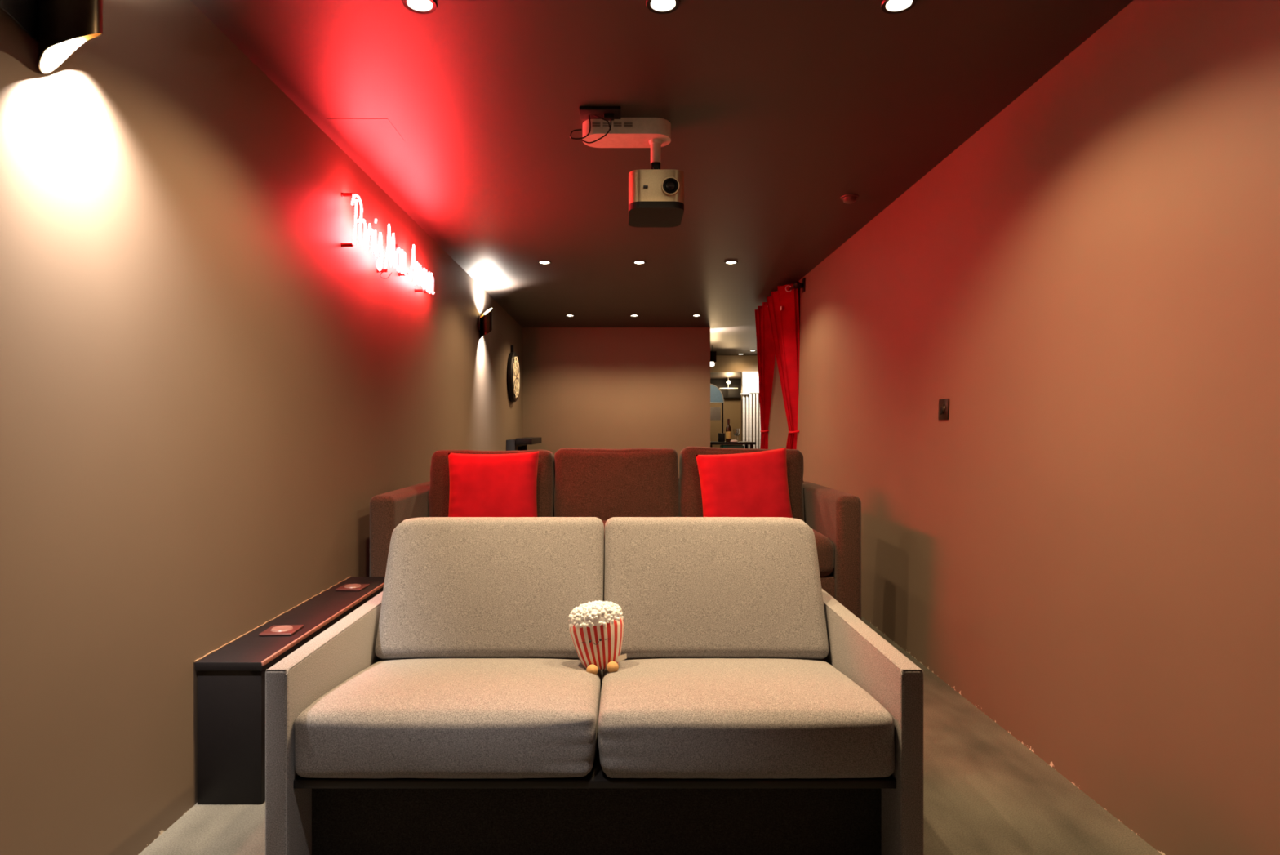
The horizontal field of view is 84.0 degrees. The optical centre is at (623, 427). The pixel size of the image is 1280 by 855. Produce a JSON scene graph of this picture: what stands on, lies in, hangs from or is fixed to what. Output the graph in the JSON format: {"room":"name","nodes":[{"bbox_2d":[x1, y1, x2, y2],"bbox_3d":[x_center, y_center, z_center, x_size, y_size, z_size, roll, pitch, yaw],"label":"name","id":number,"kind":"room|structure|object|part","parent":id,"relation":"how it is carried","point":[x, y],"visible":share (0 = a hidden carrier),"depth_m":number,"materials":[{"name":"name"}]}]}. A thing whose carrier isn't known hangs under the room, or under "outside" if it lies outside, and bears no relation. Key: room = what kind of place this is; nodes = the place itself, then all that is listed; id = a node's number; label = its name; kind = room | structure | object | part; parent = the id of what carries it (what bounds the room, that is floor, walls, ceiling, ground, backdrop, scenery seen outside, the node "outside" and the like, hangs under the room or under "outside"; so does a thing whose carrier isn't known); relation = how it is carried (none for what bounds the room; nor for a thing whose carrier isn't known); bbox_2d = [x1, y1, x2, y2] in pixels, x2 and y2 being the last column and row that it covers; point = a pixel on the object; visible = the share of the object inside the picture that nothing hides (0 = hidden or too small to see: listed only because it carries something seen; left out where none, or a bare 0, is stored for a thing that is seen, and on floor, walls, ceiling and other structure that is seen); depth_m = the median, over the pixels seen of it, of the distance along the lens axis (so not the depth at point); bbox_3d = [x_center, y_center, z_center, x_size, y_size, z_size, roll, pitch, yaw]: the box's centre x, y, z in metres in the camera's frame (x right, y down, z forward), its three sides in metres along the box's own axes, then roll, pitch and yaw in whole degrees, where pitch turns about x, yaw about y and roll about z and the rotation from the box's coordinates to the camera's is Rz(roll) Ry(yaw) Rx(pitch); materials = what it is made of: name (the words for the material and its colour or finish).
{"room":"home cinema","nodes":[
{"label":"home cinema","id":0,"kind":"room"},
{"bbox_2d":[0,0,522,854],"bbox_3d":[-1.310,-0.065,5.775,0.150,2.300,17.050,0,0,0],"label":"wall","id":1,"kind":"structure","parent":0,"point":[207,396],"depth_m":1.94,"materials":[{"name":"beige paint"}]},
{"bbox_2d":[0,0,102,73],"bbox_3d":[-1.180,-0.888,1.459,0.110,0.278,0.224,0,0,0],"label":"wall sconce","id":2,"kind":"object","parent":1,"relation":"attached to","point":[60,27],"visible":1,"depth_m":1.48,"materials":[{"name":"brown metal"}]},
{"bbox_3d":[-1.179,-0.888,1.517,0.108,0.278,0.108,0,0,0],"label":"lamp shade","id":3,"kind":"part","parent":2,"relation":"part of","materials":[{"name":"brown metal"}]},
{"bbox_2d":[341,192,434,294],"bbox_3d":[-1.206,-0.894,3.759,0.057,0.274,1.337,0,0,0],"label":"sign","id":4,"kind":"object","parent":1,"relation":"attached to","point":[420,273],"visible":1,"depth_m":3.59,"materials":[{"name":"white"}]},
{"bbox_2d":[479,307,492,338],"bbox_3d":[-1.180,-0.888,6.022,0.110,0.278,0.224,0,0,0],"label":"wall sconce","id":5,"kind":"object","parent":1,"relation":"attached to","point":[486,319],"visible":1,"depth_m":6.04,"materials":[{"name":"brown metal"}]},
{"bbox_2d":[506,345,519,401],"bbox_3d":[-1.203,-0.587,7.760,0.064,0.617,0.544,0,0,0],"label":"wall decoration","id":6,"kind":"object","parent":1,"relation":"attached to","point":[513,366],"visible":1,"depth_m":7.61,"materials":[{"name":"black paint"}]},
{"bbox_2d":[522,327,710,476],"bbox_3d":[-0.092,-0.065,8.720,2.285,2.300,0.140,0,0,0],"label":"wall","id":7,"kind":"structure","parent":0,"point":[608,388],"depth_m":8.65,"materials":[{"name":"beige paint"}]},
{"bbox_2d":[710,351,715,361],"bbox_3d":[1.033,-0.888,8.845,0.224,0.278,0.110,0,0,0],"label":"wall sconce","id":8,"kind":"object","parent":7,"relation":"attached to","point":[713,353],"visible":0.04,"depth_m":8.81,"materials":[{"name":"black metal"}]},
{"bbox_2d":[137,615,1162,854],"bbox_3d":[1.250,1.145,5.800,5.500,0.120,17.200,0,0,0],"label":"floor","id":9,"kind":"structure","parent":0,"point":[985,792],"depth_m":2.01,"materials":[{"name":"beige wood"}]},
{"bbox_2d":[194,576,385,804],"bbox_3d":[-1.135,0.876,2.625,0.201,0.417,1.170,0,0,0],"label":"side table","id":10,"kind":"object","parent":9,"relation":"on","point":[231,679],"visible":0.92,"depth_m":2.05,"materials":[{"name":"black dark stained wood"}]},
{"bbox_2d":[258,624,303,635],"bbox_3d":[-1.128,0.666,2.345,0.104,0.013,0.104,0,0,-3],"label":"coaster","id":11,"kind":"object","parent":10,"relation":"on","point":[277,629],"visible":1,"depth_m":2.33,"materials":[{"name":"red leather"}]},
{"bbox_2d":[335,583,369,591],"bbox_3d":[-1.135,0.666,2.975,0.104,0.013,0.104,0,0,2],"label":"coaster","id":12,"kind":"object","parent":10,"relation":"on","point":[347,587],"visible":1,"depth_m":2.95,"materials":[{"name":"red leather"}]},
{"bbox_2d":[506,436,541,450],"bbox_3d":[-1.100,0.599,7.890,0.270,0.972,0.880,0,0,0],"label":"bar ledge","id":13,"kind":"object","parent":9,"relation":"on","point":[522,442],"visible":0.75,"depth_m":7.45,"materials":[{"name":"black paint"}]},
{"bbox_3d":[-1.188,0.608,7.470,0.095,0.955,0.040,0,0,0],"label":"panel","id":14,"kind":"part","parent":13,"relation":"part of","materials":[{"name":"black paint"}]},
{"bbox_3d":[-1.185,0.608,8.310,0.100,0.955,0.040,0,0,0],"label":"panel","id":15,"kind":"part","parent":13,"relation":"part of","materials":[{"name":"black paint"}]},
{"bbox_2d":[265,516,923,854],"bbox_3d":[-0.066,0.683,2.000,1.459,0.805,0.861,0,0,0],"label":"sofa","id":16,"kind":"object","parent":9,"relation":"on","point":[456,709],"visible":0.96,"depth_m":1.69,"materials":[{"name":"grey fabric"}]},
{"bbox_3d":[-0.769,0.810,2.000,0.052,0.550,0.860,0,0,0],"label":"armrest","id":17,"kind":"part","parent":16,"relation":"part of","materials":[{"name":"grey fabric"}]},
{"bbox_2d":[294,657,603,777],"bbox_3d":[-0.402,0.742,1.882,0.680,0.223,0.625,0,0,0],"label":"seat cushion","id":18,"kind":"object","parent":16,"relation":"on","point":[365,717],"depth_m":1.59,"materials":[{"name":"grey fabric"}]},
{"bbox_2d":[374,516,604,658],"bbox_3d":[-0.400,0.491,2.192,0.676,0.426,0.131,0,-19,0],"label":"cushion","id":19,"kind":"object","parent":16,"relation":"on","point":[455,587],"depth_m":2.13,"materials":[{"name":"grey fabric"}]},
{"bbox_3d":[-0.066,0.801,1.893,1.355,0.020,0.594,0,0,0],"label":"seat frame","id":20,"kind":"part","parent":16,"relation":"part of","materials":[{"name":"beige fabric"}]},
{"bbox_3d":[-0.066,0.927,1.702,1.355,0.255,0.025,0,0,0],"label":"panel","id":21,"kind":"part","parent":16,"relation":"part of","materials":[{"name":"wood"}]},
{"bbox_2d":[568,600,626,674],"bbox_3d":[-0.076,0.584,1.994,0.156,0.190,0.169,0,0,-11],"label":"plush","id":22,"kind":"object","parent":16,"relation":"on","point":[596,628],"visible":0.99,"depth_m":1.96,"materials":[{"name":"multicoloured fabric"}]},
{"bbox_2d":[604,516,828,658],"bbox_3d":[0.273,0.491,2.192,0.668,0.425,0.130,0,-19,0],"label":"cushion","id":23,"kind":"object","parent":16,"relation":"on","point":[683,587],"depth_m":2.13,"materials":[{"name":"grey fabric"}]},
{"bbox_2d":[598,657,894,778],"bbox_3d":[0.276,0.742,1.882,0.671,0.223,0.625,0,0,0],"label":"seat cushion","id":24,"kind":"object","parent":16,"relation":"on","point":[659,717],"depth_m":1.59,"materials":[{"name":"grey fabric"}]},
{"bbox_3d":[0.638,0.810,2.000,0.052,0.550,0.860,0,0,0],"label":"armrest","id":25,"kind":"part","parent":16,"relation":"part of","materials":[{"name":"grey fabric"}]},
{"bbox_2d":[369,445,861,619],"bbox_3d":[-0.039,0.593,3.679,2.246,0.984,0.921,0,0,0],"label":"sofa","id":26,"kind":"object","parent":9,"relation":"on","point":[604,484],"visible":0.41,"depth_m":3.74,"materials":[{"name":"brown fabric"}]},
{"bbox_3d":[-1.103,0.623,3.670,0.117,0.625,0.900,0,0,0],"label":"armrest","id":27,"kind":"part","parent":26,"relation":"part of","materials":[{"name":"brown fabric"}]},
{"bbox_2d":[428,449,555,516],"bbox_3d":[-0.709,0.358,3.849,0.671,0.473,0.233,0,-7,0],"label":"cushion","id":28,"kind":"object","parent":26,"relation":"on","point":[439,486],"depth_m":3.77,"materials":[{"name":"brown fabric"}]},
{"bbox_2d":[448,451,538,516],"bbox_3d":[-0.675,0.340,3.665,0.478,0.433,0.175,0,0,-3],"label":"throw pillow","id":29,"kind":"object","parent":26,"relation":"on","point":[482,485],"visible":0.78,"depth_m":3.61,"materials":[{"name":"red fabric"}]},
{"bbox_2d":[601,520,607,539],"bbox_3d":[-0.037,0.595,3.560,0.671,0.221,0.682,0,0,0],"label":"seat cushion","id":30,"kind":"object","parent":26,"relation":"on","point":[603,521],"depth_m":3.58,"materials":[{"name":"brown fabric"}]},
{"bbox_2d":[554,448,679,519],"bbox_3d":[-0.039,0.348,3.849,0.671,0.472,0.233,0,-7,0],"label":"cushion","id":31,"kind":"object","parent":26,"relation":"on","point":[602,483],"depth_m":3.75,"materials":[{"name":"brown fabric"}]},
{"bbox_2d":[679,445,804,520],"bbox_3d":[0.630,0.347,3.849,0.669,0.473,0.232,2,-7,0],"label":"cushion","id":32,"kind":"object","parent":26,"relation":"on","point":[691,504],"depth_m":3.77,"materials":[{"name":"brown fabric"}]},
{"bbox_2d":[695,447,792,517],"bbox_3d":[0.625,0.339,3.666,0.505,0.471,0.175,0,0,-2],"label":"throw pillow","id":33,"kind":"object","parent":26,"relation":"on","point":[748,484],"visible":0.79,"depth_m":3.61,"materials":[{"name":"red fabric"}]},
{"bbox_2d":[811,528,834,576],"bbox_3d":[0.633,0.595,3.560,0.671,0.221,0.681,0,0,0],"label":"seat cushion","id":34,"kind":"object","parent":26,"relation":"on","point":[824,537],"depth_m":3.24,"materials":[{"name":"brown fabric"}]},
{"bbox_3d":[-0.038,0.775,3.660,2.013,0.180,0.820,0,0,0],"label":"seat frame","id":35,"kind":"part","parent":26,"relation":"part of","materials":[{"name":"brown fabric"}]},
{"bbox_3d":[1.026,0.623,3.670,0.116,0.625,0.900,0,0,0],"label":"armrest","id":36,"kind":"part","parent":26,"relation":"part of","materials":[{"name":"brown fabric"}]},
{"bbox_2d":[710,383,724,432],"bbox_3d":[1.320,0.197,11.195,0.504,1.777,0.070,0,0,0],"label":"arch","id":37,"kind":"object","parent":9,"relation":"on","point":[716,395],"visible":0.39,"depth_m":11.17,"materials":[{"name":"metal"}]},
{"bbox_3d":[1.320,-0.215,11.200,0.400,0.200,0.024,0,0,0],"label":"panel","id":38,"kind":"part","parent":37,"relation":"part of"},
{"bbox_3d":[1.555,0.347,11.200,0.022,1.475,0.022,0,0,23],"label":"leg","id":39,"kind":"part","parent":37,"relation":"part of","materials":[{"name":"black metal"}]},
{"bbox_2d":[710,440,755,448],"bbox_3d":[1.400,0.637,9.500,0.640,0.895,0.500,0,0,0],"label":"bar table","id":40,"kind":"object","parent":9,"relation":"on","point":[745,443],"visible":0.27,"depth_m":9.25,"materials":[{"name":"black paint"}]},
{"bbox_2d":[718,432,724,441],"bbox_3d":[1.300,0.133,9.480,0.080,0.115,0.080,0,0,0],"label":"box","id":41,"kind":"object","parent":40,"relation":"on","point":[721,435],"visible":0.98,"depth_m":9.44,"materials":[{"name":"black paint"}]},
{"bbox_2d":[725,418,731,441],"bbox_3d":[1.385,0.037,9.420,0.076,0.305,0.076,0,0,0],"label":"wine bottle","id":42,"kind":"object","parent":40,"relation":"on","point":[728,428],"visible":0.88,"depth_m":9.39,"materials":[{"name":"brown glass"}]},
{"bbox_2d":[720,444,744,448],"bbox_3d":[1.440,0.310,9.480,0.280,0.150,0.280,0,0,0],"label":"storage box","id":43,"kind":"object","parent":40,"relation":"on","point":[721,446],"visible":0.38,"depth_m":9.34,"materials":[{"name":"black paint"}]},
{"bbox_2d":[733,428,737,435],"bbox_3d":[1.475,0.102,9.400,0.062,0.175,0.062,0,0,0],"label":"wine glass","id":44,"kind":"object","parent":40,"relation":"on","point":[735,430],"visible":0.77,"depth_m":9.38,"materials":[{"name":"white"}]},
{"bbox_2d":[741,371,760,448],"bbox_3d":[2.280,0.075,11.915,0.640,2.020,0.070,0,0,0],"label":"blind","id":45,"kind":"object","parent":9,"relation":"on","point":[750,384],"visible":0.24,"depth_m":11.91,"materials":[{"name":"fabric"}]},
{"bbox_3d":[2.030,-0.560,11.905,0.140,0.030,0.050,0,0,0],"label":"head rail","id":46,"kind":"part","parent":45,"relation":"part of","materials":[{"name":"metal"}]},
{"bbox_3d":[2.290,-0.755,11.925,0.620,0.360,0.050,0,0,0],"label":"head panel","id":47,"kind":"part","parent":45,"relation":"part of","materials":[{"name":"white fabric"}]},
{"bbox_2d":[190,0,1133,355],"bbox_3d":[1.250,-1.275,5.800,5.500,0.120,17.200,0,0,0],"label":"ceiling","id":48,"kind":"structure","parent":0,"point":[777,112],"depth_m":2.73,"materials":[{"name":"paint"}]},
{"bbox_2d":[327,119,404,141],"bbox_3d":[-1.050,-1.219,2.910,0.240,0.011,0.220,0,0,0],"label":"ceiling panel","id":49,"kind":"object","parent":48,"relation":"attached to","point":[353,130],"depth_m":2.90,"materials":[{"name":"paint"}]},
{"bbox_2d":[401,0,437,13],"bbox_3d":[-0.585,-1.212,2.036,0.100,0.006,0.100,0,0,0],"label":"recessed light","id":50,"kind":"object","parent":48,"relation":"in","point":[419,6],"visible":1,"depth_m":2.04,"materials":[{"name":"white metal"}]},
{"bbox_2d":[537,260,551,264],"bbox_3d":[-0.585,-1.212,5.230,0.100,0.006,0.100,0,0,0],"label":"recessed light","id":51,"kind":"object","parent":48,"relation":"in","point":[543,262],"visible":1,"depth_m":5.22,"materials":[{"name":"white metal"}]},
{"bbox_2d":[569,106,621,143],"bbox_3d":[-0.111,-1.156,2.732,0.198,0.118,0.085,0,0,0],"label":"socket plate","id":52,"kind":"object","parent":48,"relation":"attached to","point":[606,113],"visible":1,"depth_m":2.72,"materials":[{"name":"black paint"}]},
{"bbox_3d":[-0.091,-1.208,2.732,0.158,0.014,0.085,0,0,0],"label":"plate","id":53,"kind":"part","parent":52,"relation":"part of","materials":[{"name":"black paint"}]},
{"bbox_2d":[582,117,671,169],"bbox_3d":[0.011,-1.109,2.860,0.356,0.212,0.144,0,0,0],"label":"mount","id":54,"kind":"object","parent":48,"relation":"attached to","point":[654,133],"visible":0.84,"depth_m":2.81,"materials":[{"name":"white plastic"}]},
{"bbox_2d":[628,169,684,227],"bbox_3d":[0.128,-0.926,2.889,0.218,0.149,0.283,0,0,0],"label":"projector","id":55,"kind":"object","parent":54,"relation":"hanging from","point":[655,197],"visible":1,"depth_m":2.76,"materials":[{"name":"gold metal"}]},
{"bbox_3d":[0.128,-0.939,2.895,0.218,0.125,0.270,0,0,0],"label":"casing","id":56,"kind":"part","parent":55,"relation":"part of","materials":[{"name":"beige metal"}]},
{"bbox_2d":[632,260,645,264],"bbox_3d":[0.112,-1.212,5.230,0.100,0.006,0.100,0,0,0],"label":"recessed light","id":57,"kind":"object","parent":48,"relation":"in","point":[637,262],"visible":1,"depth_m":5.22,"materials":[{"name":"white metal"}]},
{"bbox_2d":[645,0,680,13],"bbox_3d":[0.112,-1.212,2.036,0.100,0.006,0.100,0,0,0],"label":"recessed light","id":58,"kind":"object","parent":48,"relation":"in","point":[658,6],"visible":1,"depth_m":2.04,"materials":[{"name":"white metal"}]},
{"bbox_2d":[710,345,714,366],"bbox_3d":[1.300,-1.056,10.500,0.072,0.318,0.072,0,0,0],"label":"pendant bulb","id":59,"kind":"object","parent":48,"relation":"hanging from","point":[712,363],"visible":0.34,"depth_m":10.48,"materials":[{"name":"white glass"}]},
{"bbox_2d":[724,260,737,264],"bbox_3d":[0.787,-1.212,5.230,0.100,0.006,0.100,0,0,0],"label":"recessed light","id":60,"kind":"object","parent":48,"relation":"in","point":[729,262],"visible":1,"depth_m":5.22,"materials":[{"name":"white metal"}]},
{"bbox_2d":[840,194,858,204],"bbox_3d":[1.190,-1.200,3.750,0.096,0.030,0.096,0,0,0],"label":"smoke detector","id":61,"kind":"object","parent":48,"relation":"attached to","point":[847,198],"visible":1,"depth_m":3.73,"materials":[{"name":"plastic"}]},
{"bbox_2d":[880,0,917,13],"bbox_3d":[0.787,-1.212,2.036,0.100,0.006,0.100,0,0,0],"label":"recessed light","id":62,"kind":"object","parent":48,"relation":"in","point":[888,6],"visible":1,"depth_m":2.04,"materials":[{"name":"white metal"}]},
{"bbox_2d":[710,398,741,447],"bbox_3d":[0.907,-0.065,14.175,4.285,2.300,0.150,0,0,0],"label":"wall","id":63,"kind":"structure","parent":0,"point":[731,406],"depth_m":14.10,"materials":[{"name":"paint"}]},
{"bbox_2d":[710,372,741,378],"bbox_3d":[0.907,-0.975,13.125,4.285,0.080,1.950,0,0,0],"label":"trim","id":64,"kind":"structure","parent":63,"relation":"attached to","point":[713,375],"depth_m":12.73,"materials":[{"name":"paint"}]},
{"bbox_2d":[710,378,741,398],"bbox_3d":[2.000,-0.755,13.891,2.000,0.360,0.418,0,0,0],"label":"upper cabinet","id":65,"kind":"object","parent":63,"relation":"attached to","point":[719,383],"visible":0.16,"depth_m":13.68,"materials":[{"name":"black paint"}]},
{"bbox_3d":[1.750,-0.755,13.691,0.485,0.340,0.018,0,0,0],"label":"door","id":66,"kind":"part","parent":65,"relation":"part of","materials":[{"name":"black paint"}]},
{"bbox_3d":[2.248,-0.755,13.691,0.485,0.340,0.018,0,0,0],"label":"door","id":67,"kind":"part","parent":65,"relation":"part of","materials":[{"name":"black paint"}]},
{"bbox_2d":[720,377,737,388],"bbox_3d":[1.960,-0.831,13.264,0.340,0.209,0.089,0,0,0],"label":"bar","id":68,"kind":"object","parent":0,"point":[728,381],"visible":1,"depth_m":13.29,"materials":[{"name":"metal"}]},
{"bbox_2d":[741,372,759,448],"bbox_3d":[2.525,0.075,12.080,1.050,2.020,0.120,0,0,0],"label":"wall","id":69,"kind":"structure","parent":0,"point":[741,372],"depth_m":12.02,"materials":[{"name":"paint"}]},
{"bbox_2d":[710,355,758,372],"bbox_3d":[0.907,-1.075,12.075,4.285,0.280,0.150,0,0,0],"label":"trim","id":70,"kind":"structure","parent":69,"relation":"attached to","point":[723,363],"depth_m":12.00,"materials":[{"name":"paint"}]},
{"bbox_2d":[768,0,1279,854],"bbox_3d":[1.509,-0.065,2.215,0.282,2.300,9.930,0,0,0],"label":"wall","id":71,"kind":"structure","parent":0,"point":[1086,549],"depth_m":2.12,"materials":[{"name":"beige paint"}]},
{"bbox_2d":[789,277,805,292],"bbox_3d":[1.401,-1.140,6.470,0.095,0.110,1.684,0,0,0],"label":"curtain rod","id":72,"kind":"object","parent":71,"relation":"attached to","point":[797,284],"visible":0.53,"depth_m":5.68,"materials":[{"name":"black metal"}]},
{"bbox_2d":[754,302,775,448],"bbox_3d":[1.376,-0.072,6.913,0.153,2.215,0.629,0,0,0],"label":"curtain","id":73,"kind":"object","parent":72,"relation":"hanging from","point":[766,353],"visible":0.56,"depth_m":6.87,"materials":[{"name":"red fabric"}]},
{"bbox_2d":[766,283,799,448],"bbox_3d":[1.365,-0.072,6.112,0.175,2.215,0.822,0,0,0],"label":"curtain","id":74,"kind":"object","parent":72,"relation":"hanging from","point":[783,304],"visible":0.63,"depth_m":5.86,"materials":[{"name":"red fabric"}]},
{"bbox_2d":[937,398,949,419],"bbox_3d":[1.398,-0.080,3.127,0.026,0.092,0.092,0,0,0],"label":"light switch","id":75,"kind":"object","parent":71,"relation":"attached to","point":[944,404],"visible":1,"depth_m":3.11,"materials":[{"name":"brown metal"}]}
]}

